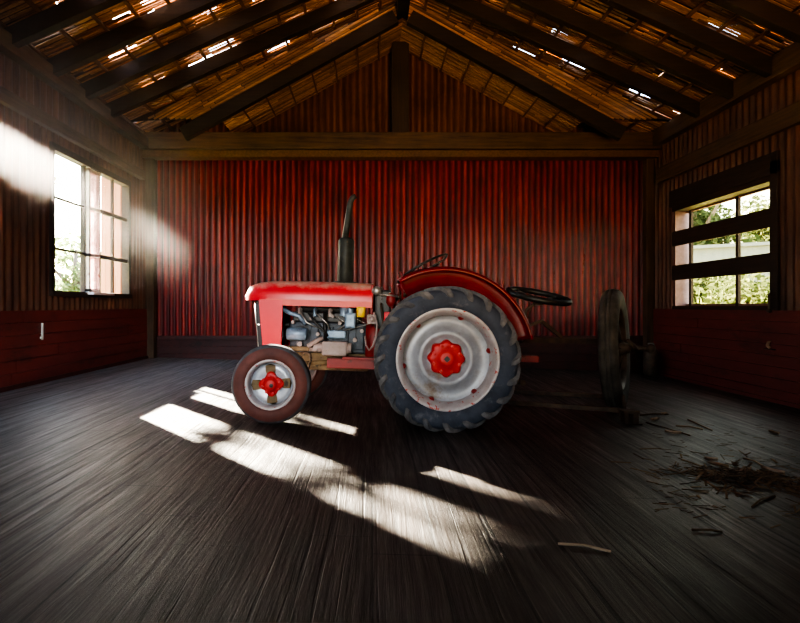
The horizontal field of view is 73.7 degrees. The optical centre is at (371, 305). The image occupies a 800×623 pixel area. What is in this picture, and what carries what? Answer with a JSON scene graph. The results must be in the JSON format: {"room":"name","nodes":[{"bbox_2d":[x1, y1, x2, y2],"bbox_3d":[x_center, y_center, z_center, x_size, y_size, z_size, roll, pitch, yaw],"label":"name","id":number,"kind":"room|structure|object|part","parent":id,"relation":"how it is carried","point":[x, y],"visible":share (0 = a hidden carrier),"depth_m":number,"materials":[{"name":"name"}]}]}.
{"room":"farm building","nodes":[
{"label":"farm building","id":0,"kind":"room"},
{"bbox_2d":[0,45,146,387],"bbox_3d":[-4.152,-0.925,3.700,0.069,4.950,12.600,0,0,0],"label":"wall","id":1,"kind":"structure","parent":0,"point":[80,333],"depth_m":6.76,"materials":[{"name":"brown wood"}]},
{"bbox_2d":[40,323,42,339],"bbox_3d":[-4.105,0.317,6.615,0.030,0.210,0.113,0,0,-21],"label":"door handle","id":2,"kind":"object","parent":1,"relation":"in","point":[41,337],"depth_m":6.64,"materials":[{"name":"white metal"}]},
{"bbox_2d":[0,86,144,179],"bbox_3d":[-4.112,-2.340,3.510,0.085,0.160,12.120,0,0,0],"label":"beam","id":3,"kind":"structure","parent":1,"relation":"attached to","point":[8,99],"depth_m":7.05,"materials":[{"name":"brown wood"}]},
{"bbox_2d":[0,26,147,147],"bbox_3d":[-4.082,-2.930,3.510,0.145,0.200,12.120,0,0,0],"label":"beam","id":4,"kind":"structure","parent":1,"relation":"attached to","point":[25,57],"depth_m":7.02,"materials":[{"name":"brown wood"}]},
{"bbox_2d":[0,355,147,392],"bbox_3d":[-4.122,0.955,3.680,0.055,0.100,12.460,0,0,0],"label":"baseboard","id":5,"kind":"structure","parent":1,"relation":"attached to","point":[43,380],"depth_m":7.10,"materials":[{"name":"red wood"}]},
{"bbox_2d":[49,141,131,297],"bbox_3d":[-4.248,-1.200,8.268,0.630,2.200,2.747,0,0,-12],"label":"window","id":6,"kind":"structure","parent":1,"relation":"in","point":[105,196],"depth_m":8.06,"materials":[{"name":"white wood"}]},
{"bbox_3d":[-4.166,-1.105,7.925,0.008,1.770,0.270,0,0,0],"label":"dusty pane","id":7,"kind":"part","parent":6,"relation":"part of","materials":[{"name":"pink glass"}]},
{"bbox_2d":[101,177,120,293],"bbox_3d":[-4.565,-1.200,9.330,0.684,2.200,0.025,0,0,37],"label":"shutter","id":8,"kind":"object","parent":6,"relation":"attached to","point":[105,184],"depth_m":9.36,"materials":[{"name":"white wood"}]},
{"bbox_2d":[156,52,642,371],"bbox_3d":[0.515,-1.945,9.986,9.470,6.790,0.072,0,0,0],"label":"wall","id":9,"kind":"structure","parent":0,"point":[572,229],"depth_m":10.00,"materials":[{"name":"red metal"}]},
{"bbox_2d":[157,336,642,339],"bbox_3d":[0.515,0.593,9.947,9.370,0.075,0.065,0,0,0],"label":"rail","id":10,"kind":"object","parent":9,"relation":"attached to","point":[158,337],"depth_m":9.92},
{"bbox_2d":[0,357,799,622],"bbox_3d":[0.515,1.171,3.700,9.970,0.449,13.000,0,0,0],"label":"floor","id":11,"kind":"structure","parent":0,"point":[141,491],"depth_m":2.87,"materials":[{"name":"wood"}]},
{"bbox_2d":[146,159,156,357],"bbox_3d":[-4.075,-0.847,9.835,0.150,3.705,0.150,0,0,0],"label":"post","id":12,"kind":"object","parent":11,"relation":"on","point":[151,164],"visible":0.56,"depth_m":9.76,"materials":[{"name":"brown wood"}]},
{"bbox_2d":[142,150,658,159],"bbox_3d":[0.515,-2.763,9.770,9.470,0.125,0.260,0,0,0],"label":"beam","id":13,"kind":"structure","parent":12,"relation":"on","point":[147,154],"depth_m":9.64,"materials":[{"name":"brown wood"}]},
{"bbox_2d":[140,132,661,149],"bbox_3d":[0.515,-2.980,9.720,9.470,0.300,0.280,0,0,0],"label":"tie beam","id":14,"kind":"structure","parent":13,"relation":"on","point":[156,140],"depth_m":9.58,"materials":[{"name":"brown wood"}]},
{"bbox_2d":[391,41,408,131],"bbox_3d":[0.515,-3.965,9.780,0.310,1.670,0.240,0,0,0],"label":"post","id":15,"kind":"object","parent":14,"relation":"on","point":[400,49],"visible":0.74,"depth_m":9.66,"materials":[{"name":"brown wood"}]},
{"bbox_2d":[231,194,538,432],"bbox_3d":[0.187,-0.019,5.436,3.053,2.347,1.704,2,0,2],"label":"tractor","id":16,"kind":"object","parent":11,"relation":"on","point":[447,357],"visible":1,"depth_m":4.78,"materials":[{"name":"red metal"}]},
{"bbox_2d":[254,300,262,346],"bbox_3d":[-1.125,0.191,5.481,0.176,0.496,0.514,0,0,0],"label":"grille","id":17,"kind":"object","parent":16,"relation":"attached to","point":[258,304],"depth_m":5.28,"materials":[{"name":"metal"}]},
{"bbox_3d":[-0.998,0.194,5.223,0.237,0.512,0.024,2,0,2],"label":"panel","id":18,"kind":"part","parent":16,"relation":"part of","materials":[{"name":"red paint"}]},
{"bbox_3d":[-0.980,0.194,5.732,0.237,0.512,0.024,2,0,2],"label":"panel","id":19,"kind":"part","parent":16,"relation":"part of","materials":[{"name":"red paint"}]},
{"bbox_3d":[-0.612,0.544,5.088,0.101,0.247,0.173,2,0,2],"label":"steering arm","id":20,"kind":"part","parent":16,"relation":"part of","materials":[{"name":"metal"}]},
{"bbox_2d":[245,281,374,313],"bbox_3d":[-0.635,-0.087,5.460,1.341,0.334,0.576,0,0,0],"label":"hood","id":21,"kind":"object","parent":16,"relation":"attached to","point":[272,297],"depth_m":5.22,"materials":[{"name":"red paint"}]},
{"bbox_3d":[-0.510,0.552,5.178,0.801,0.051,0.101,0,0,-20],"label":"radius rod","id":22,"kind":"part","parent":16,"relation":"part of","materials":[{"name":"brown metal"}]},
{"bbox_3d":[-0.385,0.414,5.221,0.370,0.140,0.130,2,0,2],"label":"starter motor","id":23,"kind":"part","parent":16,"relation":"part of","materials":[{"name":"grey metal"}]},
{"bbox_3d":[0.091,0.555,5.140,1.050,0.115,0.120,2,0,2],"label":"foot rail","id":24,"kind":"part","parent":16,"relation":"part of","materials":[{"name":"red metal"}]},
{"bbox_3d":[0.282,-0.199,5.233,0.066,0.280,0.036,2,0,2],"label":"throttle lever","id":25,"kind":"part","parent":16,"relation":"part of","materials":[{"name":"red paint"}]},
{"bbox_2d":[506,287,655,424],"bbox_3d":[2.300,0.474,6.003,1.627,1.375,1.605,0,0,9],"label":"implement","id":26,"kind":"object","parent":11,"relation":"on","point":[613,341],"visible":0.99,"depth_m":5.64,"materials":[{"name":"metal"}]},
{"bbox_2d":[558,542,610,552],"bbox_3d":[0.971,1.102,2.440,0.227,0.020,0.025,0,0,17],"label":"twig","id":27,"kind":"object","parent":11,"relation":"on","point":[559,543],"visible":1,"depth_m":2.44,"materials":[{"name":"brown wood"}]},
{"bbox_2d":[643,159,654,351],"bbox_3d":[5.105,-0.707,9.835,0.150,3.986,0.150,0,0,0],"label":"post","id":28,"kind":"object","parent":11,"relation":"on","point":[648,164],"visible":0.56,"depth_m":9.76,"materials":[{"name":"brown wood"}]},
{"bbox_2d":[643,343,658,375],"bbox_3d":[4.920,0.938,9.400,0.250,0.580,0.250,0,0,0],"label":"bucket","id":29,"kind":"object","parent":11,"relation":"on","point":[650,360],"visible":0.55,"depth_m":9.30,"materials":[{"name":"metal"}]},
{"bbox_2d":[640,413,668,415],"bbox_3d":[3.015,1.161,5.705,0.371,0.027,0.031,0,0,-16],"label":"twig","id":30,"kind":"object","parent":11,"relation":"on","point":[648,413],"visible":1,"depth_m":5.71,"materials":[{"name":"wood"}]},
{"bbox_2d":[646,422,689,435],"bbox_3d":[2.782,1.156,5.035,0.022,0.018,0.530,0,0,-14],"label":"twig","id":31,"kind":"object","parent":11,"relation":"on","point":[646,422],"visible":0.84,"depth_m":5.03,"materials":[{"name":"wood"}]},
{"bbox_2d":[665,429,680,433],"bbox_3d":[2.733,1.145,4.839,0.130,0.028,0.052,0,0,35],"label":"chip","id":32,"kind":"object","parent":11,"relation":"on","point":[667,431],"visible":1,"depth_m":4.83,"materials":[{"name":"brown wood"}]},
{"bbox_2d":[676,425,702,429],"bbox_3d":[3.046,1.163,5.116,0.225,0.021,0.032,0,0,33],"label":"twig","id":33,"kind":"object","parent":11,"relation":"on","point":[676,425],"visible":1,"depth_m":5.12,"materials":[{"name":"brown wood"}]},
{"bbox_2d":[687,419,712,430],"bbox_3d":[3.224,1.168,5.263,0.031,0.019,0.499,0,0,8],"label":"twig","id":34,"kind":"object","parent":11,"relation":"on","point":[687,419],"visible":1,"depth_m":5.21,"materials":[{"name":"brown wood"}]},
{"bbox_2d":[610,424,799,527],"bbox_3d":[2.855,1.144,4.078,1.455,0.116,3.466,0,0,40],"label":"litter","id":35,"kind":"object","parent":11,"relation":"on","point":[746,474],"visible":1,"depth_m":3.49,"materials":[{"name":"brown plant"}]},
{"bbox_2d":[691,529,722,532],"bbox_3d":[1.676,1.123,2.665,0.143,0.018,0.014,0,0,5],"label":"twig","id":36,"kind":"object","parent":11,"relation":"on","point":[713,530],"visible":1,"depth_m":2.66,"materials":[{"name":"wood"}]},
{"bbox_2d":[704,456,717,460],"bbox_3d":[2.528,1.139,3.975,0.084,0.027,0.035,0,0,31],"label":"chip","id":37,"kind":"object","parent":11,"relation":"on","point":[705,457],"visible":0.99,"depth_m":3.97,"materials":[{"name":"brown wood"}]},
{"bbox_2d":[707,460,728,467],"bbox_3d":[2.481,1.138,3.822,0.054,0.028,0.134,0,0,-28],"label":"chip","id":38,"kind":"object","parent":11,"relation":"on","point":[709,461],"visible":0.82,"depth_m":3.83,"materials":[{"name":"brown wood"}]},
{"bbox_2d":[743,457,763,466],"bbox_3d":[2.835,1.155,3.958,0.026,0.018,0.204,0,0,0],"label":"twig","id":39,"kind":"object","parent":11,"relation":"on","point":[758,463],"visible":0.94,"depth_m":3.95,"materials":[{"name":"brown wood"}]},
{"bbox_2d":[751,495,775,507],"bbox_3d":[2.288,1.142,3.126,0.343,0.021,0.029,0,0,-35],"label":"twig","id":40,"kind":"object","parent":11,"relation":"on","point":[772,496],"visible":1,"depth_m":3.13,"materials":[{"name":"wood"}]},
{"bbox_2d":[761,466,784,473],"bbox_3d":[2.795,1.147,3.715,0.053,0.028,0.134,0,0,-27],"label":"chip","id":41,"kind":"object","parent":11,"relation":"on","point":[777,471],"visible":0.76,"depth_m":3.71,"materials":[{"name":"brown wood"}]},
{"bbox_2d":[0,0,799,140],"bbox_3d":[0.515,-4.042,3.700,10.544,2.520,13.000,0,0,0],"label":"ceiling","id":42,"kind":"structure","parent":0,"point":[548,90],"depth_m":8.88,"materials":[{"name":"brown wood"}]},
{"bbox_2d":[4,0,124,47],"bbox_3d":[-1.809,-4.026,6.000,4.633,2.239,0.123,0,0,0],"label":"rafter","id":43,"kind":"object","parent":42,"relation":"attached to","point":[57,17],"visible":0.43,"depth_m":5.94,"materials":[{"name":"brown wood"}]},
{"bbox_2d":[46,0,226,76],"bbox_3d":[-1.809,-4.026,6.750,4.633,2.239,0.116,0,0,0],"label":"rafter","id":44,"kind":"object","parent":42,"relation":"attached to","point":[177,11],"visible":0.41,"depth_m":6.70,"materials":[{"name":"brown wood"}]},
{"bbox_2d":[79,0,307,99],"bbox_3d":[-1.809,-4.026,7.500,4.633,2.239,0.110,0,0,0],"label":"rafter","id":45,"kind":"object","parent":42,"relation":"attached to","point":[261,11],"visible":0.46,"depth_m":7.45,"materials":[{"name":"brown wood"}]},
{"bbox_2d":[105,0,375,117],"bbox_3d":[-1.809,-4.026,8.250,4.633,2.239,0.110,0,0,0],"label":"rafter","id":46,"kind":"object","parent":42,"relation":"attached to","point":[338,8],"visible":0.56,"depth_m":8.20,"materials":[{"name":"brown wood"}]},
{"bbox_2d":[396,0,409,19],"bbox_3d":[0.515,-5.040,3.700,0.200,0.240,12.600,0,0,0],"label":"ridge beam","id":47,"kind":"structure","parent":42,"relation":"attached to","point":[402,5],"depth_m":8.85,"materials":[{"name":"brown wood"}]},
{"bbox_2d":[435,0,699,117],"bbox_3d":[2.839,-4.026,8.250,4.633,2.239,0.112,0,0,0],"label":"rafter","id":48,"kind":"object","parent":42,"relation":"attached to","point":[477,10],"visible":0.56,"depth_m":8.20,"materials":[{"name":"brown wood"}]},
{"bbox_2d":[508,0,732,98],"bbox_3d":[2.839,-4.026,7.500,4.633,2.239,0.110,0,0,0],"label":"rafter","id":49,"kind":"object","parent":42,"relation":"attached to","point":[557,12],"visible":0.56,"depth_m":7.44,"materials":[{"name":"brown wood"}]},
{"bbox_2d":[598,0,771,77],"bbox_3d":[2.839,-4.026,6.750,4.633,2.239,0.111,0,0,-1],"label":"rafter","id":50,"kind":"object","parent":42,"relation":"attached to","point":[651,13],"visible":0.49,"depth_m":6.71,"materials":[{"name":"brown wood"}]},
{"bbox_2d":[707,0,799,42],"bbox_3d":[2.839,-4.026,6.000,4.633,2.239,0.111,0,0,-1],"label":"rafter","id":51,"kind":"object","parent":42,"relation":"attached to","point":[771,16],"depth_m":5.97,"materials":[{"name":"brown wood"}]},
{"bbox_2d":[653,69,799,403],"bbox_3d":[5.181,-0.925,3.700,0.069,4.950,12.600,0,0,0],"label":"wall","id":52,"kind":"structure","parent":0,"point":[724,348],"depth_m":7.56,"materials":[{"name":"brown wood"}]},
{"bbox_2d":[669,150,779,312],"bbox_3d":[5.270,-0.910,8.005,0.380,2.140,2.470,0,0,0],"label":"window","id":53,"kind":"structure","parent":52,"relation":"in","point":[760,174],"depth_m":7.83,"materials":[{"name":"brown wood"}]},
{"bbox_3d":[5.400,-0.810,8.025,0.036,1.620,2.190,0,0,0],"label":"sash frame","id":54,"kind":"part","parent":53,"relation":"part of","materials":[{"name":"wood"}]},
{"bbox_2d":[653,42,799,145],"bbox_3d":[5.112,-3.010,3.510,0.145,0.280,12.120,0,0,0],"label":"beam","id":55,"kind":"structure","parent":52,"relation":"attached to","point":[785,62],"depth_m":7.41,"materials":[{"name":"brown wood"}]},
{"bbox_2d":[659,372,799,408],"bbox_3d":[5.152,1.236,3.680,0.055,0.100,12.460,0,0,0],"label":"baseboard","id":56,"kind":"structure","parent":52,"relation":"attached to","point":[756,396],"depth_m":7.49,"materials":[{"name":"red wood"}]},
{"bbox_2d":[763,340,775,349],"bbox_3d":[5.131,0.503,6.876,0.058,0.128,0.160,0,0,0],"label":"wall hook","id":57,"kind":"object","parent":52,"relation":"attached to","point":[768,346],"visible":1,"depth_m":6.88,"materials":[{"name":"metal"}]},
{"bbox_3d":[0.515,-1.970,-2.600,9.370,6.740,0.034,0,0,0],"label":"wall","id":58,"kind":"structure","parent":0,"visible":0},
{"bbox_2d":[656,100,799,182],"bbox_3d":[5.143,-2.330,3.510,0.085,0.260,12.120,0,0,0],"label":"beam","id":59,"kind":"structure","parent":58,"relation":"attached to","point":[787,117],"depth_m":7.49,"materials":[{"name":"brown wood"}]},
{"label":"outside","id":60,"kind":"structure","parent":0,"visible":0},
{"label":"ground","id":61,"kind":"structure","parent":60,"visible":0},
{"bbox_2d":[55,232,79,291],"bbox_3d":[-9.648,-0.427,16.851,3.514,4.172,3.092,0,0,35],"label":"leafy bush","id":62,"kind":"object","parent":61,"relation":"on","point":[66,285],"visible":0.15,"depth_m":16.79,"materials":[{"name":"green plant"}]},
{"bbox_2d":[693,275,741,303],"bbox_3d":[10.558,0.118,17.453,3.266,3.085,2.523,0,0,39],"label":"leafy bush","id":63,"kind":"object","parent":61,"relation":"on","point":[700,282],"visible":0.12,"depth_m":16.69,"materials":[{"name":"green plant"}]},
{"bbox_2d":[693,204,767,245],"bbox_3d":[19.777,-3.439,32.832,6.951,10.183,6.045,0,0,0],"label":"leafy tree","id":64,"kind":"object","parent":61,"relation":"on","point":[700,217],"visible":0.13,"depth_m":31.75,"materials":[{"name":"green plant"}]},
{"bbox_2d":[693,241,769,302],"bbox_3d":[18.600,-0.750,27.500,13.600,4.600,3.600,0,0,34],"label":"shed","id":65,"kind":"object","parent":61,"relation":"on","point":[701,253],"visible":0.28,"depth_m":26.35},
{"bbox_2d":[694,272,769,303],"bbox_3d":[10.609,0.245,14.106,3.039,2.821,3.490,0,0,-26],"label":"leafy bush","id":66,"kind":"object","parent":61,"relation":"on","point":[751,292],"visible":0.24,"depth_m":14.10,"materials":[{"name":"green plant"}]},
{"bbox_2d":[731,194,769,242],"bbox_3d":[28.236,-3.334,36.392,6.746,9.972,6.248,0,0,25],"label":"leafy tree","id":67,"kind":"object","parent":61,"relation":"on","point":[764,234],"visible":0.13,"depth_m":36.25,"materials":[{"name":"green plant"}]}
]}

